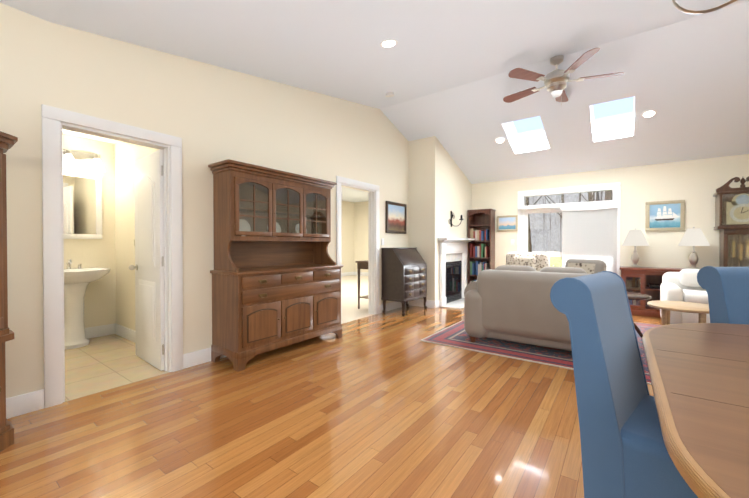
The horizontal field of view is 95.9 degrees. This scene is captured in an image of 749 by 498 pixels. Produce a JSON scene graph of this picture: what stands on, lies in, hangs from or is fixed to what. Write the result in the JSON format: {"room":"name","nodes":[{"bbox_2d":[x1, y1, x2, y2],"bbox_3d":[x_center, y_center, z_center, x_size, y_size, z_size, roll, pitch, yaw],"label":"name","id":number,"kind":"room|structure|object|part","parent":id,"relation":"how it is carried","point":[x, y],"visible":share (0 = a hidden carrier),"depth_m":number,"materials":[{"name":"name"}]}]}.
{"room":"living room and dining room","nodes":[
{"label":"living room and dining room","id":0,"kind":"room"},
{"bbox_2d":[63,129,158,330],"bbox_3d":[-3.281,-0.153,2.967,2.000,2.550,2.410,0,1,36],"label":"wall","id":1,"kind":"structure","parent":0,"point":[109,297],"depth_m":4.20,"materials":[{"name":"beige paint"}]},
{"bbox_2d":[63,170,101,238],"bbox_3d":[-3.614,-0.507,3.970,0.025,0.800,0.660,0,1,36],"label":"bathroom mirror","id":2,"kind":"object","parent":1,"relation":"attached to","point":[82,205],"visible":0.44,"depth_m":4.08,"materials":[{"name":"white mirror"}]},
{"bbox_2d":[63,148,104,171],"bbox_3d":[-3.553,-1.056,3.921,0.175,0.237,0.670,0,1,36],"label":"sconce","id":3,"kind":"object","parent":1,"relation":"attached to","point":[70,156],"visible":0.5,"depth_m":4.05,"materials":[{"name":"silver metal"}]},
{"bbox_2d":[85,324,113,338],"bbox_3d":[-3.984,1.050,3.494,0.016,0.135,2.170,0,1,36],"label":"baseboard","id":4,"kind":"structure","parent":1,"relation":"attached to","point":[110,329],"depth_m":4.22,"materials":[{"name":"white wood"}]},
{"bbox_2d":[114,323,135,342],"bbox_3d":[-2.584,1.047,3.803,1.850,0.135,0.016,0,1,36],"label":"baseboard","id":5,"kind":"structure","parent":1,"relation":"attached to","point":[127,333],"depth_m":4.15,"materials":[{"name":"white wood"}]},
{"bbox_2d":[0,3,408,397],"bbox_3d":[-1.433,-0.760,3.689,0.120,3.750,10.770,0,1,36],"label":"wall","id":6,"kind":"structure","parent":0,"point":[208,114],"depth_m":3.13,"materials":[{"name":"beige paint"}]},
{"bbox_2d":[6,389,43,418],"bbox_3d":[-3.398,1.074,0.911,0.016,0.135,3.635,0,1,36],"label":"baseboard","id":7,"kind":"structure","parent":6,"relation":"attached to","point":[22,404],"depth_m":2.29,"materials":[{"name":"white wood"}]},
{"bbox_2d":[129,149,163,370],"bbox_3d":[-2.189,0.110,3.278,0.717,2.002,0.179,0,1,39],"label":"bathroom door","id":8,"kind":"structure","parent":6,"relation":"in","point":[148,267],"depth_m":3.19,"materials":[{"name":"white wood"}]},
{"bbox_2d":[183,347,226,368],"bbox_3d":[-1.159,1.045,3.965,0.016,0.135,2.087,0,1,36],"label":"baseboard","id":9,"kind":"structure","parent":6,"relation":"attached to","point":[202,356],"depth_m":3.23,"materials":[{"name":"white wood"}]},
{"bbox_2d":[379,301,408,312],"bbox_3d":[0.363,1.025,6.041,0.016,0.135,0.980,0,1,36],"label":"baseboard","id":10,"kind":"structure","parent":6,"relation":"attached to","point":[393,305],"depth_m":5.94,"materials":[{"name":"white wood"}]},
{"bbox_2d":[386,201,406,233],"bbox_3d":[0.394,-0.537,6.053,0.030,0.550,0.660,0,1,36],"label":"framed picture","id":11,"kind":"object","parent":6,"relation":"attached to","point":[396,217],"visible":1,"depth_m":6.05,"materials":[{"name":"brown"}]},
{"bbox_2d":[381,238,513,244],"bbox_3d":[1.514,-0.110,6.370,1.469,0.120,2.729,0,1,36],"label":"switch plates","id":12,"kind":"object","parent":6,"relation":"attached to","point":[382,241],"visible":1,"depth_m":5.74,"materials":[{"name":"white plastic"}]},
{"bbox_2d":[0,275,661,497],"bbox_3d":[0.004,1.160,4.111,11.520,0.102,13.120,0,1,36],"label":"floor","id":13,"kind":"structure","parent":0,"point":[388,404],"depth_m":2.16,"materials":[{"name":"brown wood"}]},
{"bbox_2d":[0,131,17,451],"bbox_3d":[-2.227,0.249,1.591,0.432,1.772,0.890,0,1,-9],"label":"curio cabinet","id":14,"kind":"object","parent":13,"relation":"on","point":[8,142],"visible":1,"depth_m":1.92,"materials":[{"name":"brown wood"}]},
{"bbox_2d":[64,259,109,348],"bbox_3d":[-3.413,0.624,3.834,0.528,0.980,0.672,0,1,36],"label":"pedestal sink","id":15,"kind":"object","parent":13,"relation":"on","point":[78,280],"visible":0.67,"depth_m":3.77,"materials":[{"name":"white ceramic"}]},
{"bbox_2d":[208,159,342,371],"bbox_3d":[-0.999,0.147,3.752,0.493,1.935,1.460,0,1,36],"label":"hutch","id":16,"kind":"object","parent":13,"relation":"on","point":[276,277],"visible":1,"depth_m":3.52,"materials":[{"name":"brown wood"}]},
{"bbox_2d":[355,260,367,308],"bbox_3d":[0.100,0.660,6.280,0.415,0.860,0.930,0,1,36],"label":"table","id":17,"kind":"object","parent":13,"relation":"on","point":[362,264],"visible":0.25,"depth_m":6.01,"materials":[{"name":"brown wood"}]},
{"bbox_2d":[381,247,426,315],"bbox_3d":[0.547,0.544,5.871,0.478,1.100,0.826,0,1,36],"label":"secretary desk","id":18,"kind":"object","parent":13,"relation":"on","point":[404,274],"visible":1,"depth_m":5.62,"materials":[{"name":"brown wood"}]},
{"bbox_2d":[468,209,495,283],"bbox_3d":[2.304,0.131,7.273,0.510,1.900,0.315,0,1,36],"label":"bookcase","id":19,"kind":"object","parent":13,"relation":"on","point":[481,246],"visible":0.73,"depth_m":7.25,"materials":[{"name":"brown wood"}]},
{"bbox_2d":[420,320,661,384],"bbox_3d":[2.593,1.105,4.209,3.100,0.010,2.700,0,1,36],"label":"rug","id":20,"kind":"object","parent":13,"relation":"on","point":[455,335],"visible":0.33,"depth_m":3.75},
{"bbox_2d":[506,252,549,270],"bbox_3d":[2.582,0.582,5.948,0.780,1.000,0.800,1,1,44],"label":"patterned armchair","id":21,"kind":"object","parent":20,"relation":"on","point":[537,261],"visible":0.19,"depth_m":5.94,"materials":[{"name":"fabric"}]},
{"bbox_2d":[464,259,606,350],"bbox_3d":[1.919,0.608,3.885,1.530,0.987,0.988,0,1,36],"label":"sofa","id":22,"kind":"object","parent":20,"relation":"on","point":[512,303],"visible":0.54,"depth_m":3.59,"materials":[{"name":"fabric"}]},
{"bbox_2d":[627,292,651,337],"bbox_3d":[3.002,0.826,4.055,0.500,0.549,0.500,0,1,36],"label":"end table","id":23,"kind":"object","parent":20,"relation":"on","point":[635,296],"visible":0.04,"depth_m":3.93,"materials":[{"name":"brown wood"}]},
{"bbox_2d":[647,300,708,324],"bbox_3d":[3.570,0.879,3.899,0.660,0.445,0.660,0,1,36],"label":"coffee table","id":24,"kind":"object","parent":20,"relation":"on","point":[666,307],"visible":0.6,"depth_m":3.85,"materials":[{"name":"brown wood"}]},
{"bbox_2d":[550,271,697,497],"bbox_3d":[1.104,0.626,1.283,0.499,1.024,0.650,0,1,-42],"label":"dining chair","id":25,"kind":"object","parent":13,"relation":"on","point":[624,453],"visible":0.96,"depth_m":1.25,"materials":[{"name":"blue fabric"}]},
{"bbox_2d":[620,266,686,317],"bbox_3d":[4.660,0.713,5.451,1.140,0.770,0.476,0,1,36],"label":"base cabinet","id":26,"kind":"object","parent":13,"relation":"on","point":[646,280],"visible":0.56,"depth_m":5.50,"materials":[{"name":"brown wood"}]},
{"bbox_2d":[622,228,648,267],"bbox_3d":[4.383,-0.004,5.676,0.370,0.657,0.370,0,1,36],"label":"lamp","id":27,"kind":"object","parent":26,"relation":"on","point":[635,238],"visible":1,"depth_m":5.61,"materials":[{"name":"white fabric"}]},
{"bbox_2d":[678,227,709,268],"bbox_3d":[4.964,0.000,5.250,0.370,0.657,0.370,0,1,36],"label":"lamp","id":28,"kind":"object","parent":26,"relation":"on","point":[693,236],"visible":0.94,"depth_m":5.19,"materials":[{"name":"white fabric"}]},
{"bbox_2d":[660,269,709,323],"bbox_3d":[4.348,0.698,4.468,0.820,0.820,0.820,0,1,36],"label":"armchair","id":29,"kind":"object","parent":13,"relation":"on","point":[683,285],"visible":0.21,"depth_m":4.38,"materials":[{"name":"fabric"}]},
{"bbox_2d":[642,323,748,497],"bbox_3d":[1.382,0.765,0.753,1.200,0.757,2.100,0,1,36],"label":"dining table","id":30,"kind":"object","parent":13,"relation":"on","point":[699,374],"visible":1,"depth_m":0.86,"materials":[{"name":"brown wood"}]},
{"bbox_2d":[697,266,748,324],"bbox_3d":[2.238,0.622,1.764,0.499,1.024,0.650,0,1,-1],"label":"dining chair","id":31,"kind":"object","parent":13,"relation":"on","point":[726,289],"visible":0.48,"depth_m":1.94,"materials":[{"name":"blue fabric"}]},
{"bbox_2d":[713,177,748,266],"bbox_3d":[5.412,0.028,4.999,0.550,2.150,0.306,0,1,36],"label":"grandfather clock","id":32,"kind":"object","parent":13,"relation":"on","point":[732,215],"visible":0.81,"depth_m":4.98,"materials":[{"name":"brown wood"}]},
{"bbox_2d":[341,187,367,272],"bbox_3d":[-1.230,-0.352,8.114,5.020,2.850,8.340,0,1,36],"label":"wall","id":33,"kind":"structure","parent":0,"point":[354,225],"depth_m":12.51,"materials":[{"name":"beige paint"}]},
{"bbox_2d":[341,272,353,276],"bbox_3d":[-3.151,0.992,9.535,0.016,0.135,8.100,0,1,36],"label":"baseboard","id":34,"kind":"structure","parent":33,"relation":"attached to","point":[346,273],"depth_m":12.46,"materials":[{"name":"white wood"}]},
{"bbox_2d":[354,272,367,275],"bbox_3d":[1.156,0.974,11.389,4.710,0.135,0.016,0,1,36],"label":"baseboard","id":35,"kind":"structure","parent":33,"relation":"attached to","point":[354,273],"depth_m":12.55,"materials":[{"name":"white wood"}]},
{"bbox_2d":[0,0,748,183],"bbox_3d":[1.236,-1.811,1.722,6.740,0.949,10.770,0,1,36],"label":"ceiling","id":36,"kind":"structure","parent":0,"point":[441,69],"depth_m":3.75,"materials":[{"name":"white paint"}]},
{"bbox_2d":[380,39,397,47],"bbox_3d":[0.138,-1.971,3.253,0.169,0.037,0.168,0,1,30],"label":"recessed light","id":37,"kind":"object","parent":36,"relation":"in","point":[387,43],"depth_m":3.24,"materials":[{"name":"white"}]},
{"bbox_2d":[385,92,393,96],"bbox_3d":[0.221,-2.199,4.845,0.130,0.055,0.128,0,1,36],"label":"smoke detector","id":38,"kind":"object","parent":36,"relation":"attached to","point":[389,94],"visible":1,"depth_m":4.81,"materials":[{"name":"white plastic"}]},
{"bbox_2d":[495,137,504,143],"bbox_3d":[2.176,-1.863,5.856,0.169,0.061,0.163,0,1,30],"label":"recessed light","id":39,"kind":"object","parent":36,"relation":"in","point":[498,140],"depth_m":5.85,"materials":[{"name":"white"}]},
{"bbox_2d":[503,48,623,105],"bbox_3d":[2.238,-2.013,4.146,1.339,0.588,1.293,0,1,36],"label":"fan","id":40,"kind":"object","parent":36,"relation":"hanging from","point":[556,81],"visible":1,"depth_m":4.01,"materials":[{"name":"brown wood"}]},
{"bbox_2d":[641,110,656,117],"bbox_3d":[3.795,-1.853,4.665,0.169,0.061,0.163,0,1,30],"label":"recessed light","id":41,"kind":"object","parent":36,"relation":"in","point":[649,113],"depth_m":4.66,"materials":[{"name":"white"}]},
{"bbox_2d":[672,0,736,13],"bbox_3d":[1.307,-1.076,0.729,1.002,1.288,1.053,0,1,36],"label":"chandelier","id":42,"kind":"object","parent":36,"relation":"hanging from","point":[678,7],"visible":1,"depth_m":0.99,"materials":[{"name":"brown metal"}]},
{"bbox_2d":[408,136,471,300],"bbox_3d":[1.411,-0.791,6.998,0.555,3.750,1.830,0,1,36],"label":"wall","id":43,"kind":"structure","parent":0,"point":[439,187],"depth_m":6.30,"materials":[{"name":"beige paint"}]},
{"bbox_2d":[409,299,436,307],"bbox_3d":[0.886,1.023,6.258,0.541,0.135,0.020,0,1,36],"label":"baseboard","id":44,"kind":"structure","parent":43,"relation":"attached to","point":[417,302],"depth_m":6.24,"materials":[{"name":"white wood"}]},
{"bbox_2d":[438,237,474,309],"bbox_3d":[1.738,0.445,6.627,0.420,1.285,1.410,0,1,36],"label":"fireplace mantel","id":45,"kind":"object","parent":43,"relation":"attached to","point":[452,268],"visible":0.81,"depth_m":6.60,"materials":[{"name":"stone"}]},
{"bbox_2d":[449,211,463,226],"bbox_3d":[1.607,-0.573,6.627,0.195,0.320,0.350,0,1,36],"label":"sconce","id":46,"kind":"object","parent":43,"relation":"attached to","point":[452,215],"visible":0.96,"depth_m":6.65,"materials":[{"name":"grey metal"}]},
{"bbox_2d":[472,154,748,276],"bbox_3d":[4.433,-0.782,5.991,6.620,3.750,0.120,0,1,36],"label":"wall","id":47,"kind":"structure","parent":0,"point":[695,184],"depth_m":5.71,"materials":[{"name":"beige paint"}]},
{"bbox_2d":[497,215,517,230],"bbox_3d":[2.791,-0.517,7.102,0.420,0.330,0.030,0,1,36],"label":"framed picture","id":48,"kind":"object","parent":47,"relation":"attached to","point":[508,223],"visible":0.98,"depth_m":7.09,"materials":[{"name":"beige"}]},
{"bbox_2d":[518,201,617,273],"bbox_3d":[3.607,0.108,6.420,1.650,1.878,0.080,0,1,36],"label":"vertical blind","id":49,"kind":"object","parent":47,"relation":"attached to","point":[589,230],"visible":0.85,"depth_m":6.16,"materials":[{"name":"white fabric"}]},
{"bbox_2d":[517,182,620,275],"bbox_3d":[3.690,-0.040,6.531,1.720,2.255,0.140,0,1,36],"label":"door","id":50,"kind":"structure","parent":47,"relation":"in","point":[522,237],"depth_m":6.64,"materials":[{"name":"white wood"}]},
{"bbox_2d":[645,200,684,230],"bbox_3d":[4.824,-0.533,5.612,0.500,0.500,0.030,0,1,36],"label":"framed picture","id":51,"kind":"object","parent":47,"relation":"attached to","point":[677,207],"depth_m":5.60,"materials":[{"name":"beige"}]},
{"bbox_3d":[4.846,-0.576,5.592,0.320,0.235,0.001,0,1,36],"label":"ship art picture","id":52,"kind":"part","parent":51,"relation":"part of"},
{"label":"outside","id":53,"kind":"structure","parent":0,"visible":0},
{"bbox_2d":[550,257,561,266],"bbox_3d":[24.265,1.047,30.201,90.000,0.130,62.350,0,1,36],"label":"ground","id":54,"kind":"structure","parent":53,"point":[559,259],"depth_m":25.59,"materials":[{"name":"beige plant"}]},
{"bbox_2d":[525,190,612,251],"bbox_3d":[13.644,-7.341,24.865,15.104,16.831,19.897,0,1,36],"label":"trees","id":55,"kind":"object","parent":54,"relation":"on","point":[590,195],"depth_m":23.50,"materials":[{"name":"grey plant"}]},
{"bbox_2d":[525,190,612,256],"bbox_3d":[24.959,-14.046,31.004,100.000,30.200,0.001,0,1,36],"label":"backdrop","id":56,"kind":"structure","parent":53,"point":[553,243],"depth_m":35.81,"materials":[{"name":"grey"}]}
]}

